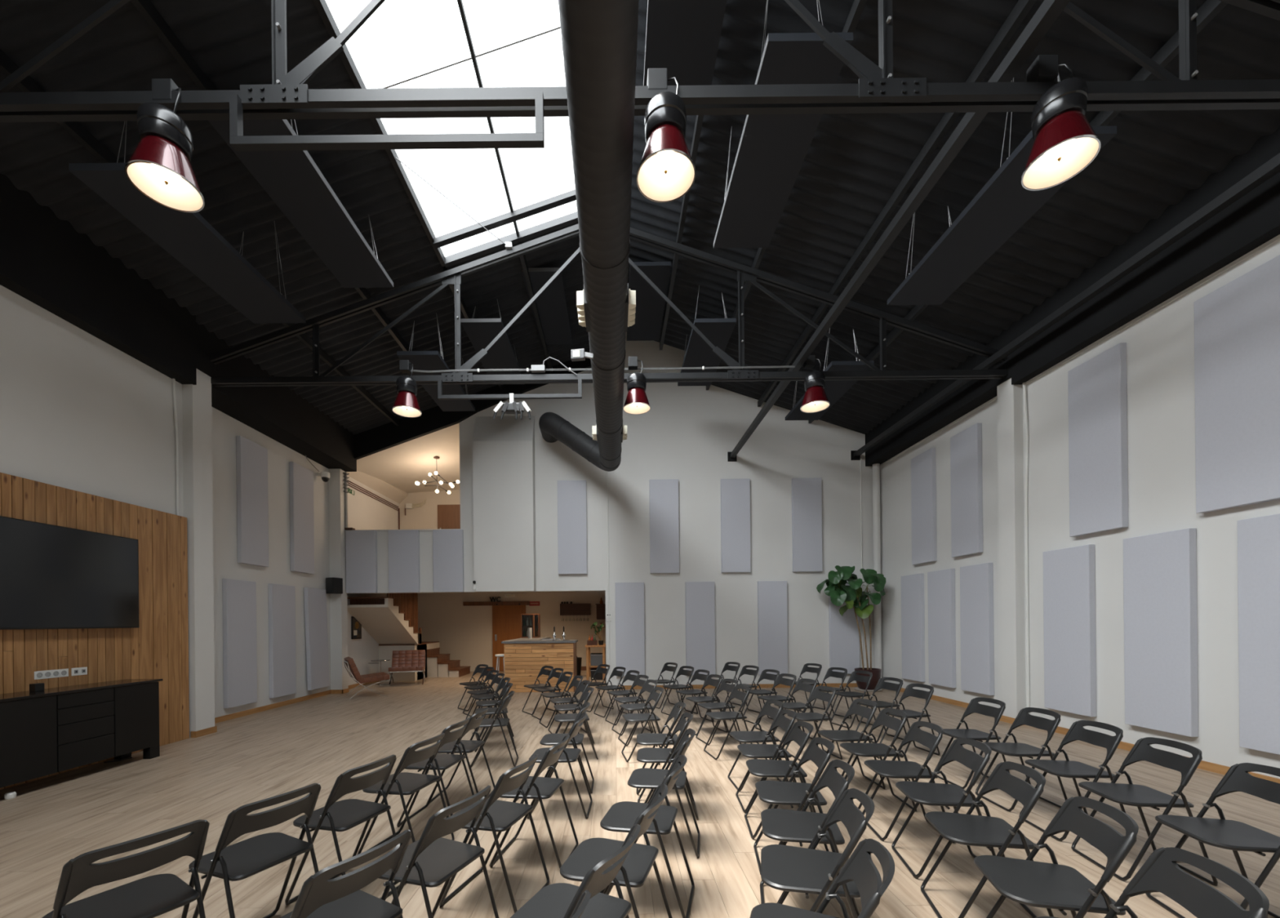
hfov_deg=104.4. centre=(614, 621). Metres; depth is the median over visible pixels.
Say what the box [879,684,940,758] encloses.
folding chair
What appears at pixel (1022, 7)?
ceiling beam
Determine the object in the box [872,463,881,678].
trim
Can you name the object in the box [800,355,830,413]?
pendant lamp
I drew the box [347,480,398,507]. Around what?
conduit
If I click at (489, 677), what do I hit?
folding chair
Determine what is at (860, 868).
folding chair
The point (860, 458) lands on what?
conduit
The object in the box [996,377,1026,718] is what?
column
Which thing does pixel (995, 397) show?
trim
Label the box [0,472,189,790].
cladding
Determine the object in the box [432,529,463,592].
acoustic panel
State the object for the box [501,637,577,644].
countertop
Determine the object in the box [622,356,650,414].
pendant lamp
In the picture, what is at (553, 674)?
folding chair
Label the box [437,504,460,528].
door
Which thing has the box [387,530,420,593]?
acoustic panel
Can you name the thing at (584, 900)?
folding chair
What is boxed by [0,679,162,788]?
sideboard
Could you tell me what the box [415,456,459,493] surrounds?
chandelier
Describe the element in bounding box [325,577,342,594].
wall speaker
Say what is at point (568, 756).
folding chair
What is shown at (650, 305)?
ceiling panel
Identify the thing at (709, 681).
folding chair
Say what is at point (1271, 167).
beam
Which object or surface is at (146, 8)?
roof purlin
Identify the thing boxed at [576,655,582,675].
waste bin
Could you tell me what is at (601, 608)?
upper cabinet
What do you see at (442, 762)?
folding chair
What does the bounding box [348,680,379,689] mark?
baseboard
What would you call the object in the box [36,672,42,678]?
outlet
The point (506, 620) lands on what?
door
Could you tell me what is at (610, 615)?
thermostat
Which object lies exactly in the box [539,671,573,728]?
folding chair
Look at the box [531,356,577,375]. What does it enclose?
cable
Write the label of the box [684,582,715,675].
acoustic panel
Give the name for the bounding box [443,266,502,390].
roof purlin
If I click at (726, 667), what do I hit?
folding chair
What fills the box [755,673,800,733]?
folding chair
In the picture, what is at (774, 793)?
folding chair
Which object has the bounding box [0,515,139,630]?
television
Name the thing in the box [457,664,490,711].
folding chair
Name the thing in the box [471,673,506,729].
folding chair
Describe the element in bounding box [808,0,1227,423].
beam
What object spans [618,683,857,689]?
baseboard
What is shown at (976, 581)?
acoustic panel
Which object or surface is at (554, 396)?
frame
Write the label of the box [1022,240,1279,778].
wall
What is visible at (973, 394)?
beam
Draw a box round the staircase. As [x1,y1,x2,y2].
[346,593,470,681]
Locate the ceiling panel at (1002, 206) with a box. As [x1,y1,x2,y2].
[887,71,1116,305]
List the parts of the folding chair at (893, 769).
leg, seat, leg, leg, backrest, leg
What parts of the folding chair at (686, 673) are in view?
leg, seat, leg, backrest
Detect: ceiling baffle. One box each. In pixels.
[68,120,306,324]
[208,119,393,288]
[396,313,475,411]
[461,300,524,385]
[520,267,572,344]
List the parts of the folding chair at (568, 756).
leg, seat, leg, leg, backrest, leg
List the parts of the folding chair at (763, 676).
leg, seat, backrest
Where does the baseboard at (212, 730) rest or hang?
attached to the wall at (365, 512)
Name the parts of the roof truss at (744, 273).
gusset plate, splice plate, gusset plate, gusset plate, splice plate, gusset plate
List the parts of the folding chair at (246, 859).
leg, leg, seat, backrest, leg, leg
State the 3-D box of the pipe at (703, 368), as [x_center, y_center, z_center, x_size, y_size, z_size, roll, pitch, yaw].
[-0.227,-3.590,7.050,5.580,0.057,0.032,-1,0,0]
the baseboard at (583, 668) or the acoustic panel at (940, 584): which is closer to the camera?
the acoustic panel at (940, 584)
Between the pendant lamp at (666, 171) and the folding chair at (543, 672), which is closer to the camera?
the pendant lamp at (666, 171)
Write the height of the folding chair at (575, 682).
0.766 m
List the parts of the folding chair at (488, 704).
leg, seat, backrest, leg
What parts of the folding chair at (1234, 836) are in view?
leg, seat, leg, backrest, seat rod, leg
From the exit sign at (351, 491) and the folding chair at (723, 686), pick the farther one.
the exit sign at (351, 491)
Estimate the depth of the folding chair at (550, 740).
4.51 m
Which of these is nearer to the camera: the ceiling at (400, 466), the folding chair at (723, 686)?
the folding chair at (723, 686)
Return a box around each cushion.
[343,657,362,680]
[355,672,389,684]
[388,666,424,671]
[391,649,425,667]
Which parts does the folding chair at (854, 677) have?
leg, leg, seat, leg, backrest, leg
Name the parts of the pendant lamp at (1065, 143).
bulb, lamp shade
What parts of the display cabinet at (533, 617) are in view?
panel, panel, panel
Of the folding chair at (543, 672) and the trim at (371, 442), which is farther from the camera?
the trim at (371, 442)
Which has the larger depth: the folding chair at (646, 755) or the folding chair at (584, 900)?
the folding chair at (646, 755)
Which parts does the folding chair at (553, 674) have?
leg, seat, backrest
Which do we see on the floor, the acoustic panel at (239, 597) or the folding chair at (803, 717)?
the folding chair at (803, 717)
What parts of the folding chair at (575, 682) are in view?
leg, seat, leg, backrest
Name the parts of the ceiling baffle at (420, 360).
panel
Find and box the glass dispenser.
[528,627,532,639]
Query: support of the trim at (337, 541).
attached to the wall at (365, 512)
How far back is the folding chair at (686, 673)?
8.15 m
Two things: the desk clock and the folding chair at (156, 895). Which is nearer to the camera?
the folding chair at (156, 895)
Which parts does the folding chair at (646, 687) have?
leg, seat, leg, leg, backrest, leg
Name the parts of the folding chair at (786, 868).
leg, seat, leg, leg, leg, backrest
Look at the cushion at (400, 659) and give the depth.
12.64 m
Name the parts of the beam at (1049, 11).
plate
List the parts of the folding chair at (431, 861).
leg, leg, seat, leg, backrest, leg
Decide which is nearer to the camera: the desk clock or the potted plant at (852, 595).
the desk clock
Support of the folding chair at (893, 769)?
on the floor
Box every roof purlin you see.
[0,48,399,426]
[130,0,412,351]
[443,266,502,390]
[517,241,552,373]
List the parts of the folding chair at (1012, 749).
leg, seat, leg, leg, backrest, leg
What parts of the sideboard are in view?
door, drawer, drawer, drawer, drawer, leg, door, leg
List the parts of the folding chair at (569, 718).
leg, seat, leg, backrest, leg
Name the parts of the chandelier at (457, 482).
frame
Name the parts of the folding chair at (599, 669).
seat, leg, leg, backrest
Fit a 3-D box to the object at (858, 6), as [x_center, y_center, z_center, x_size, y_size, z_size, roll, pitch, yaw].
[2.066,-5.219,3.280,0.060,0.120,15.560,-1,0,0]
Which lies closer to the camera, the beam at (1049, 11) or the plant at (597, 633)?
the beam at (1049, 11)
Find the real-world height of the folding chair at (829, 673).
0.766 m
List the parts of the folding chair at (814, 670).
seat, backrest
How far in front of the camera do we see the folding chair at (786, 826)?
2.58 m
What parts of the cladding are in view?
socket strip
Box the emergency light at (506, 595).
[505,594,515,597]
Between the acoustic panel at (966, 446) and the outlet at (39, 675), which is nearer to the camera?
the outlet at (39, 675)
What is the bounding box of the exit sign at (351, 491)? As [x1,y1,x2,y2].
[347,487,354,495]
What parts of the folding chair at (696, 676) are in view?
leg, seat, leg, backrest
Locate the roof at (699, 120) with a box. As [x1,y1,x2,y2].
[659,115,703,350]
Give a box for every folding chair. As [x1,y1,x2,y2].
[41,819,209,917]
[188,783,320,917]
[280,830,411,917]
[284,755,405,905]
[356,733,454,855]
[377,785,498,917]
[396,718,474,826]
[426,707,494,804]
[439,754,549,913]
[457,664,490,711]
[462,666,494,716]
[466,670,502,719]
[470,691,518,768]
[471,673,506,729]
[474,683,515,752]
[475,677,514,740]
[488,734,578,868]
[510,824,640,917]
[521,666,556,715]
[526,712,592,818]
[531,668,565,719]
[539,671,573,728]
[539,702,594,793]
[547,675,586,733]
[554,680,594,744]
[554,687,598,759]
[560,783,672,917]
[570,890,591,917]
[581,664,613,712]
[593,666,629,718]
[600,755,694,917]
[604,670,644,725]
[611,675,653,736]
[617,680,659,746]
[621,687,665,762]
[627,728,700,857]
[635,702,685,795]
[636,712,698,819]
[652,662,679,709]
[661,666,697,715]
[674,670,714,722]
[685,674,727,735]
[695,679,740,745]
[703,685,752,759]
[709,662,742,706]
[724,665,761,714]
[727,699,788,791]
[735,709,802,813]
[742,669,779,724]
[744,720,813,839]
[750,839,894,917]
[753,737,834,875]
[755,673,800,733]
[760,760,859,916]
[760,788,874,917]
[773,678,821,745]
[785,686,842,761]
[789,663,825,711]
[809,667,851,721]
[814,698,885,789]
[831,671,875,728]
[840,708,916,811]
[855,677,906,743]
[862,721,954,843]
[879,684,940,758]
[891,737,995,879]
[920,761,1053,917]
[933,697,1009,789]
[973,796,1138,917]
[975,707,1067,812]
[1018,720,1125,841]
[1035,847,1269,917]
[1071,737,1217,886]
[1145,763,1279,917]
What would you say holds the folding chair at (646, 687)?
on the floor
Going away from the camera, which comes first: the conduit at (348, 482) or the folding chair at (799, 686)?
the folding chair at (799, 686)
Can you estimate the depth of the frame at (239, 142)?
3.21 m
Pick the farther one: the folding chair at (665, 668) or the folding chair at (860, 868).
the folding chair at (665, 668)
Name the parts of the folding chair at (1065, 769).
leg, seat, leg, leg, backrest, leg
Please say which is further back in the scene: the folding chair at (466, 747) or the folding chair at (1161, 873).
the folding chair at (466, 747)
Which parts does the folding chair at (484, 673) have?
leg, seat, leg, backrest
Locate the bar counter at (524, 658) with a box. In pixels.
[501,637,577,693]
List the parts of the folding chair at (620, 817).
leg, seat, leg, backrest, leg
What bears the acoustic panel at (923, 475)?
attached to the wall at (895, 517)
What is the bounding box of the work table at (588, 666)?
[584,644,605,680]
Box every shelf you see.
[560,604,591,615]
[588,663,605,667]
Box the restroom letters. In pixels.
[489,596,501,602]
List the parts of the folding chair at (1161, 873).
seat, leg, leg, backrest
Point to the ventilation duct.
(599, 37)
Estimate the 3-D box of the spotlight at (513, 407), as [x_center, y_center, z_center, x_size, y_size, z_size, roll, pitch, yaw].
[-1.436,-3.019,6.990,0.537,0.393,0.169,-1,0,0]
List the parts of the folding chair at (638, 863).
leg, seat, leg, backrest, leg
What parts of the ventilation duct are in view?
scoop frame, scoop frame, scoop frame, scoop frame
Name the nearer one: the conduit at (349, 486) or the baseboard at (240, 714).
the baseboard at (240, 714)
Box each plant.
[591,622,604,645]
[816,565,885,692]
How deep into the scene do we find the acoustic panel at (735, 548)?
10.98 m
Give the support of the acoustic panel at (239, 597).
attached to the wall at (365, 512)
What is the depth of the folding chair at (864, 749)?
4.08 m
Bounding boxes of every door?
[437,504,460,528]
[462,601,529,671]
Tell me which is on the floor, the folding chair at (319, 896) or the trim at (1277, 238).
the folding chair at (319, 896)
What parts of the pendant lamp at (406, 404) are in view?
lamp shade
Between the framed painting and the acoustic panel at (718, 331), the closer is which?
the acoustic panel at (718, 331)
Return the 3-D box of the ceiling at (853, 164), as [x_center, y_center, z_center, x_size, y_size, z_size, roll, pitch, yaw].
[-0.202,-5.008,3.405,12.600,2.195,15.810,-1,0,0]
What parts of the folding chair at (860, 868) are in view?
seat, leg, leg, backrest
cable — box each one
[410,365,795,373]
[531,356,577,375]
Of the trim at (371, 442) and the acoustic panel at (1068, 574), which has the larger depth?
the trim at (371, 442)
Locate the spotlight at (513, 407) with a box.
[493,393,531,420]
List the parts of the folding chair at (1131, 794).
leg, seat, leg, leg, backrest, leg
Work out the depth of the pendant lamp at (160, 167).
3.21 m
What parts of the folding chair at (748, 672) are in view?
seat, leg, backrest, leg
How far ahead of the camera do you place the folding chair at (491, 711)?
6.02 m
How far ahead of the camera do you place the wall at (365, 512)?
9.13 m
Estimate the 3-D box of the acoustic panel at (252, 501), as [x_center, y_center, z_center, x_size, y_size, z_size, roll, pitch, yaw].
[-6.200,-2.016,8.501,0.075,2.100,0.642,-1,0,0]
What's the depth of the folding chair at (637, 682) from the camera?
6.85 m
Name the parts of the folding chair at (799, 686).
leg, seat, leg, backrest, leg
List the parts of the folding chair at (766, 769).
leg, leg, seat, leg, backrest, leg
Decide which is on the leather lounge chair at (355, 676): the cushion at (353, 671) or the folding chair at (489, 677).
the cushion at (353, 671)
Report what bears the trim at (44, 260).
attached to the wall at (78, 412)
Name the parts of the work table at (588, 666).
leg, leg, leg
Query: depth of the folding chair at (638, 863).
2.21 m
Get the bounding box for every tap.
[552,626,555,639]
[561,626,565,639]
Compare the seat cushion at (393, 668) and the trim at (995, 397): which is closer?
the trim at (995, 397)
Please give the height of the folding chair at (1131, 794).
0.766 m
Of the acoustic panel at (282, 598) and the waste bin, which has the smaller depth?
the acoustic panel at (282, 598)
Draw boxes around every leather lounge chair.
[343,657,389,699]
[387,649,426,686]
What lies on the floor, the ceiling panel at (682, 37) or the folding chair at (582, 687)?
the folding chair at (582, 687)
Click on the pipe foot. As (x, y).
(345, 529)
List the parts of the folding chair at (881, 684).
leg, seat, leg, leg, backrest, leg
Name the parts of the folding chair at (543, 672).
leg, seat, backrest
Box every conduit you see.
[172,378,179,515]
[344,471,347,528]
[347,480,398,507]
[347,482,398,509]
[349,485,398,511]
[398,508,399,529]
[606,471,610,685]
[860,457,863,659]
[1022,382,1030,714]
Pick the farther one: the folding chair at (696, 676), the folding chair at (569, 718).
the folding chair at (696, 676)
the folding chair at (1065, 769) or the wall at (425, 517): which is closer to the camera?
the folding chair at (1065, 769)
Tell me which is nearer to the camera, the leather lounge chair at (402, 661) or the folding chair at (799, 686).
the folding chair at (799, 686)
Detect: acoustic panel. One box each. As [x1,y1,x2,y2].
[222,578,257,708]
[235,435,268,567]
[267,583,296,698]
[289,462,314,574]
[303,587,329,690]
[345,530,377,593]
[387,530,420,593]
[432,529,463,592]
[557,480,586,574]
[615,582,644,676]
[648,479,679,573]
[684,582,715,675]
[720,478,751,573]
[757,581,787,675]
[791,478,822,572]
[828,580,859,674]
[901,573,924,682]
[911,448,937,564]
[927,568,955,688]
[950,422,982,557]
[960,563,994,695]
[1043,544,1096,717]
[1067,342,1128,537]
[1123,528,1198,737]
[1193,254,1279,513]
[1237,513,1279,755]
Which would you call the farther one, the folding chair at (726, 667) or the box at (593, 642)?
the box at (593, 642)
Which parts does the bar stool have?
leg, seat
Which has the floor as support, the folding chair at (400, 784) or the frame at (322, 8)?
the folding chair at (400, 784)
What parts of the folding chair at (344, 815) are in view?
leg, leg, seat, backrest, leg, leg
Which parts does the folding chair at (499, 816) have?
leg, seat, leg, leg, backrest, leg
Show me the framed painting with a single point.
(356, 627)
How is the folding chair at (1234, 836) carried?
on the floor
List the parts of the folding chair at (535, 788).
leg, seat, leg, leg, backrest, leg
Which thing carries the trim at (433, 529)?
attached to the wall at (687, 433)
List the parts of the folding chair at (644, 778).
seat, leg, backrest, leg, leg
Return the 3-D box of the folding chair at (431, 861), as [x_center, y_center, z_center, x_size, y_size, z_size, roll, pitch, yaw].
[-0.806,1.145,2.242,0.478,0.766,0.435,-1,0,21]
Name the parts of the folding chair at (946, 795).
leg, seat, leg, leg, backrest, leg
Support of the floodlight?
attached to the ventilation duct
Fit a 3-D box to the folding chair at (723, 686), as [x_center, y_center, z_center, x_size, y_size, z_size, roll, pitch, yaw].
[1.316,1.123,6.253,0.478,0.766,0.435,-1,0,-12]
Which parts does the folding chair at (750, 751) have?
leg, leg, seat, leg, backrest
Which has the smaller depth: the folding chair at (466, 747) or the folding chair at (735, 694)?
the folding chair at (466, 747)
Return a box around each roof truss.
[0,0,1279,122]
[209,223,1008,386]
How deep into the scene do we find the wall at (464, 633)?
15.45 m
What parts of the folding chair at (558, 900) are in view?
seat, backrest, leg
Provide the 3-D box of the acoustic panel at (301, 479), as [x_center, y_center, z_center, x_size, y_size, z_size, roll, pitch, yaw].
[-6.200,-2.016,9.841,0.075,2.100,0.642,-1,0,0]
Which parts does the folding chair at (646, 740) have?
leg, leg, seat, backrest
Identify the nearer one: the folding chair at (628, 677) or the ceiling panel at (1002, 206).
the ceiling panel at (1002, 206)
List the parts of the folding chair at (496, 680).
seat, backrest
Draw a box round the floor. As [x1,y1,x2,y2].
[0,671,1279,917]
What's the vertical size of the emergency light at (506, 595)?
0.090 m
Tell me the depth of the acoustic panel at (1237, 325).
4.51 m
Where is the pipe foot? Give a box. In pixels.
[344,528,355,530]
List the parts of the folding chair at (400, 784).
leg, seat, leg, leg, backrest, leg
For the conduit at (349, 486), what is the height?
0.024 m
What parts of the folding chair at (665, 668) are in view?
seat, leg, backrest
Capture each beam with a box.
[727,0,1070,462]
[757,0,1036,407]
[808,0,1227,423]
[850,152,1279,460]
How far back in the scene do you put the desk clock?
4.78 m
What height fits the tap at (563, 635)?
0.312 m
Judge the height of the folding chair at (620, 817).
0.766 m
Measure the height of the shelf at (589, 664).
0.030 m
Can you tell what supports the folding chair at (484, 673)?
on the floor
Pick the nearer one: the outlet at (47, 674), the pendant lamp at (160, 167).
the pendant lamp at (160, 167)
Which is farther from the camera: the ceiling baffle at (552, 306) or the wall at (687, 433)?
the wall at (687, 433)
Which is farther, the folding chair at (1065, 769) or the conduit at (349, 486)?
the conduit at (349, 486)
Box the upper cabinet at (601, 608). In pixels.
[595,604,605,619]
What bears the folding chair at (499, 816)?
on the floor
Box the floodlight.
[570,348,594,361]
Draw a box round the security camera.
[305,455,329,482]
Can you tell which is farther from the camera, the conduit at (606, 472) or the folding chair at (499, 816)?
the conduit at (606, 472)
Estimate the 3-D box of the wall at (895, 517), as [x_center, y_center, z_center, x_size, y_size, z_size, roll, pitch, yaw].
[6.045,-1.492,9.130,0.280,5.900,4.260,-1,0,0]
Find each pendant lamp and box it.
[124,78,204,213]
[391,360,422,417]
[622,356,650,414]
[635,67,696,202]
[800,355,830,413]
[1020,54,1101,191]
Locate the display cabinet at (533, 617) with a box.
[520,613,540,638]
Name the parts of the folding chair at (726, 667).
leg, backrest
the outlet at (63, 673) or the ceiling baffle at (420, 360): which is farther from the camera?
the ceiling baffle at (420, 360)
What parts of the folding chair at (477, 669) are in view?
leg, seat, leg, backrest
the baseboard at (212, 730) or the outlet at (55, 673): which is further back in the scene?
the baseboard at (212, 730)
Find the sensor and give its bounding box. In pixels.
[472,581,475,590]
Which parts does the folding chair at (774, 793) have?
leg, leg, seat, leg, leg, backrest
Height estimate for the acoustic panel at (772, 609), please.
2.076 m
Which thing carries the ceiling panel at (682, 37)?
hanging from the ceiling at (853, 164)
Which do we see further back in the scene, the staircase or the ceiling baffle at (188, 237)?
the staircase
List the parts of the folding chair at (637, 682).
leg, seat, leg, backrest, leg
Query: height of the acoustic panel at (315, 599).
2.060 m
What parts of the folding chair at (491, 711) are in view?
leg, leg, seat, leg, backrest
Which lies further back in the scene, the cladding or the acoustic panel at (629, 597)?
the acoustic panel at (629, 597)
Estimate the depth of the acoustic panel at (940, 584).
8.84 m
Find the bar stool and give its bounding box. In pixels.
[494,654,505,686]
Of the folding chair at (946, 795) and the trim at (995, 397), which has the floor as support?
the folding chair at (946, 795)
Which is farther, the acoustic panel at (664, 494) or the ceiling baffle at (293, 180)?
the acoustic panel at (664, 494)
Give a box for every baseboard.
[190,726,217,737]
[214,690,331,724]
[330,688,348,693]
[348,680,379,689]
[475,666,602,671]
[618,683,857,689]
[899,688,1279,783]
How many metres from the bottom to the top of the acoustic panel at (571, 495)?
2.076 m
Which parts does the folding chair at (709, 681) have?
leg, seat, leg, leg, backrest, leg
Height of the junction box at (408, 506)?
0.481 m
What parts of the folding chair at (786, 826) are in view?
leg, leg, seat, leg, backrest, leg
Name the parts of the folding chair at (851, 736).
leg, seat, leg, leg, backrest, leg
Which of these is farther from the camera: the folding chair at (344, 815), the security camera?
the security camera
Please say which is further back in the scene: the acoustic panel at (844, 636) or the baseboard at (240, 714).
the acoustic panel at (844, 636)
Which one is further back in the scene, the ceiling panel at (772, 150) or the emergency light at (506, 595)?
the emergency light at (506, 595)
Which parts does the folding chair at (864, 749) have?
leg, seat, leg, leg, backrest, leg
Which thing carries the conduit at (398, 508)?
attached to the wall at (365, 512)
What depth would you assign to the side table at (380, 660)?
12.27 m
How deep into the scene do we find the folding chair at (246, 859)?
2.25 m
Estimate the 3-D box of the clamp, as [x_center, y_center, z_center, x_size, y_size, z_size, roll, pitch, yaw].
[-1.500,-5.330,7.030,0.090,0.070,0.060,-1,0,0]
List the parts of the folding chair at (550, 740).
seat, leg, backrest, leg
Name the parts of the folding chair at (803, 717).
leg, seat, leg, leg, backrest, leg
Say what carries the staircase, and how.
on the floor
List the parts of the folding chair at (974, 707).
leg, seat, leg, leg, backrest, leg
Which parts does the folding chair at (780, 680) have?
seat, leg, backrest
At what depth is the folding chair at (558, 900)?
1.83 m
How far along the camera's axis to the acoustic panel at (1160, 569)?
5.17 m
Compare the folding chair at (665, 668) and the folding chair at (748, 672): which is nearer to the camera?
the folding chair at (748, 672)
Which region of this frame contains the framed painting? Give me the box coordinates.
[351,616,361,639]
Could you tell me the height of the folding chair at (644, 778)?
0.766 m
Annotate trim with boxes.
[0,173,196,385]
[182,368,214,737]
[195,322,356,471]
[328,468,348,689]
[346,471,407,503]
[354,357,591,459]
[354,528,460,531]
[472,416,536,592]
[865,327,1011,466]
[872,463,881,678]
[880,396,997,466]
[1010,125,1279,384]
[1021,234,1279,386]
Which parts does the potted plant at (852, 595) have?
pot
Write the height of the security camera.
0.456 m
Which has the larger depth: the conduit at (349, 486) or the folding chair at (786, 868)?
the conduit at (349, 486)
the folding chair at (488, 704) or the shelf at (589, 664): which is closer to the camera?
the folding chair at (488, 704)
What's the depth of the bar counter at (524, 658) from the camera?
10.73 m
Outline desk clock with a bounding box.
[29,683,44,692]
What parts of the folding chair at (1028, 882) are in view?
leg, seat, leg, seat rod, backrest, leg, leg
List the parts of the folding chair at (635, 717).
leg, leg, seat, leg, backrest, leg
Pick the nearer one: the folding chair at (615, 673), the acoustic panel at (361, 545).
the folding chair at (615, 673)
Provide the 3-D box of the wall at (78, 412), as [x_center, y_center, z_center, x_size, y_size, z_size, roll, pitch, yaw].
[-6.184,-1.366,1.115,0.660,5.900,11.230,-1,0,0]
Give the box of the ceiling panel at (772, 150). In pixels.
[713,0,853,248]
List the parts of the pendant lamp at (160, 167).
lamp shade, bulb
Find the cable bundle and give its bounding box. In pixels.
[342,472,349,493]
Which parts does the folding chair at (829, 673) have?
seat, leg, backrest, leg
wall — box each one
[0,284,183,516]
[211,406,399,718]
[346,332,874,685]
[399,489,460,529]
[417,591,605,671]
[880,399,999,708]
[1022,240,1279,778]
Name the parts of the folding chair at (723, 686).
leg, seat, leg, leg, backrest, leg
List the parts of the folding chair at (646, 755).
leg, leg, seat, leg, backrest, leg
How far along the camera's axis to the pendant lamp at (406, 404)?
6.88 m
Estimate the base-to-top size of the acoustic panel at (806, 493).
2.076 m
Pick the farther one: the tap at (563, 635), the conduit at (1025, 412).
the tap at (563, 635)
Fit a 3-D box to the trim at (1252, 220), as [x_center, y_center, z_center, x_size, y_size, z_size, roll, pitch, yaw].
[5.746,-3.839,1.245,0.310,1.000,11.490,-1,0,0]
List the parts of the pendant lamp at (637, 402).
lamp shade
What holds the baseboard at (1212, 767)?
attached to the wall at (1161, 384)
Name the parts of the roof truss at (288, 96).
splice plate, gusset plate, gusset plate, splice plate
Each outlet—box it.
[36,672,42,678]
[44,671,50,677]
[53,671,58,676]
[61,671,66,675]
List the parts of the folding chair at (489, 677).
leg, seat, backrest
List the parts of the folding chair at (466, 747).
leg, seat, leg, leg, backrest, leg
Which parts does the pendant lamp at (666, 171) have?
bulb, lamp shade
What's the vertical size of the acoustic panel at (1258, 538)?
2.076 m
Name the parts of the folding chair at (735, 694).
leg, seat, leg, leg, backrest, leg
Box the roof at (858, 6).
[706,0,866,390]
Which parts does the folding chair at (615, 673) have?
leg, seat, leg, backrest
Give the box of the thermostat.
[606,613,611,621]
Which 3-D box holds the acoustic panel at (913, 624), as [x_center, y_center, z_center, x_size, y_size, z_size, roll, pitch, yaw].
[5.880,0.121,9.781,0.075,2.076,0.642,-1,0,0]
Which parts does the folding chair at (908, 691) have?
leg, leg, seat, leg, backrest, leg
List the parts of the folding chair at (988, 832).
leg, seat, leg, leg, backrest, leg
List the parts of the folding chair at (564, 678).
leg, seat, leg, backrest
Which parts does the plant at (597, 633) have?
pot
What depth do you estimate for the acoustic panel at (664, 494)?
10.98 m
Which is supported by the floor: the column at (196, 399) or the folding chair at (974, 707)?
the folding chair at (974, 707)
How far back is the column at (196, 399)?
6.82 m
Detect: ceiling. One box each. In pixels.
[0,0,1279,435]
[356,422,459,493]
[435,591,605,593]
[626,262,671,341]
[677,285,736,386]
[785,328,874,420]
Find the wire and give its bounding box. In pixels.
[395,157,506,244]
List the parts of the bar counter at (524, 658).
panel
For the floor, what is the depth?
4.04 m
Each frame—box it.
[229,90,544,151]
[312,0,577,267]
[437,377,582,399]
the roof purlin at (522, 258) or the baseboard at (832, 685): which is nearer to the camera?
the roof purlin at (522, 258)
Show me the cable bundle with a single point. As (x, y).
(343, 473)
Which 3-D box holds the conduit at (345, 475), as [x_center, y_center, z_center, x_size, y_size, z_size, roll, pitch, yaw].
[-5.968,-2.679,11.030,0.052,1.280,0.052,-1,0,23]
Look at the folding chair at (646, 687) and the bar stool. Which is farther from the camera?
the bar stool
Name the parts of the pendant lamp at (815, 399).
lamp shade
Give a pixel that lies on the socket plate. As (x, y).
(77, 671)
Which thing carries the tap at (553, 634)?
on the drip tray
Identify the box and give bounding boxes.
[404,498,426,515]
[586,640,597,645]
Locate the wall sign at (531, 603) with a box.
[529,601,539,605]
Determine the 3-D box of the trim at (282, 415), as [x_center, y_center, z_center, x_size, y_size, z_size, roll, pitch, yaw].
[-6.019,-3.778,8.905,0.520,0.880,4.310,-1,0,0]
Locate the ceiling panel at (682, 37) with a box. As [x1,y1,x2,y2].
[643,0,726,85]
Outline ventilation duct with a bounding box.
[538,0,639,471]
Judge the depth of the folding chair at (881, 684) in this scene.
6.25 m
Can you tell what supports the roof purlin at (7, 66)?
attached to the ceiling at (853, 164)
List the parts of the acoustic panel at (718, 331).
panel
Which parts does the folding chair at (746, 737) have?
leg, leg, seat, leg, backrest, leg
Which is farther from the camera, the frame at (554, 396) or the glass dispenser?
the glass dispenser
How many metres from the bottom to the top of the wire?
0.100 m
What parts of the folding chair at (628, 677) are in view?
leg, seat, leg, backrest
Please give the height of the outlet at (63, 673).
0.052 m
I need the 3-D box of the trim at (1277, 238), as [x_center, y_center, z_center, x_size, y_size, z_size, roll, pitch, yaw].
[5.751,-3.323,1.245,0.030,0.037,11.490,-1,0,0]
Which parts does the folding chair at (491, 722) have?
leg, leg, seat, leg, backrest, leg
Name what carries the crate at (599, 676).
on the floor
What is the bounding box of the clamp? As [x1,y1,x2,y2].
[505,241,512,248]
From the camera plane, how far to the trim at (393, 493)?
12.96 m
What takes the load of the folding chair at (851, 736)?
on the floor
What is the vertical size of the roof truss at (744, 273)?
2.330 m
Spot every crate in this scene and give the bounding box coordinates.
[590,653,602,666]
[590,668,602,680]
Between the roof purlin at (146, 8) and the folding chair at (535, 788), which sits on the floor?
the folding chair at (535, 788)
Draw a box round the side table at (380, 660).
[368,659,390,685]
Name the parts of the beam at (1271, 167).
plate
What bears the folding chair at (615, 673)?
on the floor
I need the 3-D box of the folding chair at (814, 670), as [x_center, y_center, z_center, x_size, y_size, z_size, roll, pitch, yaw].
[3.234,1.103,8.369,0.478,0.766,0.435,-1,0,-21]
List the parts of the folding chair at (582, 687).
leg, seat, backrest, leg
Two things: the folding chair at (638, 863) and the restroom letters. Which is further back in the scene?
the restroom letters
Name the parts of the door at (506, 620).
sliding door rail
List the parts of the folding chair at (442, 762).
leg, seat, leg, leg, backrest, leg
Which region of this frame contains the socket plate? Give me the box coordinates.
[71,666,87,675]

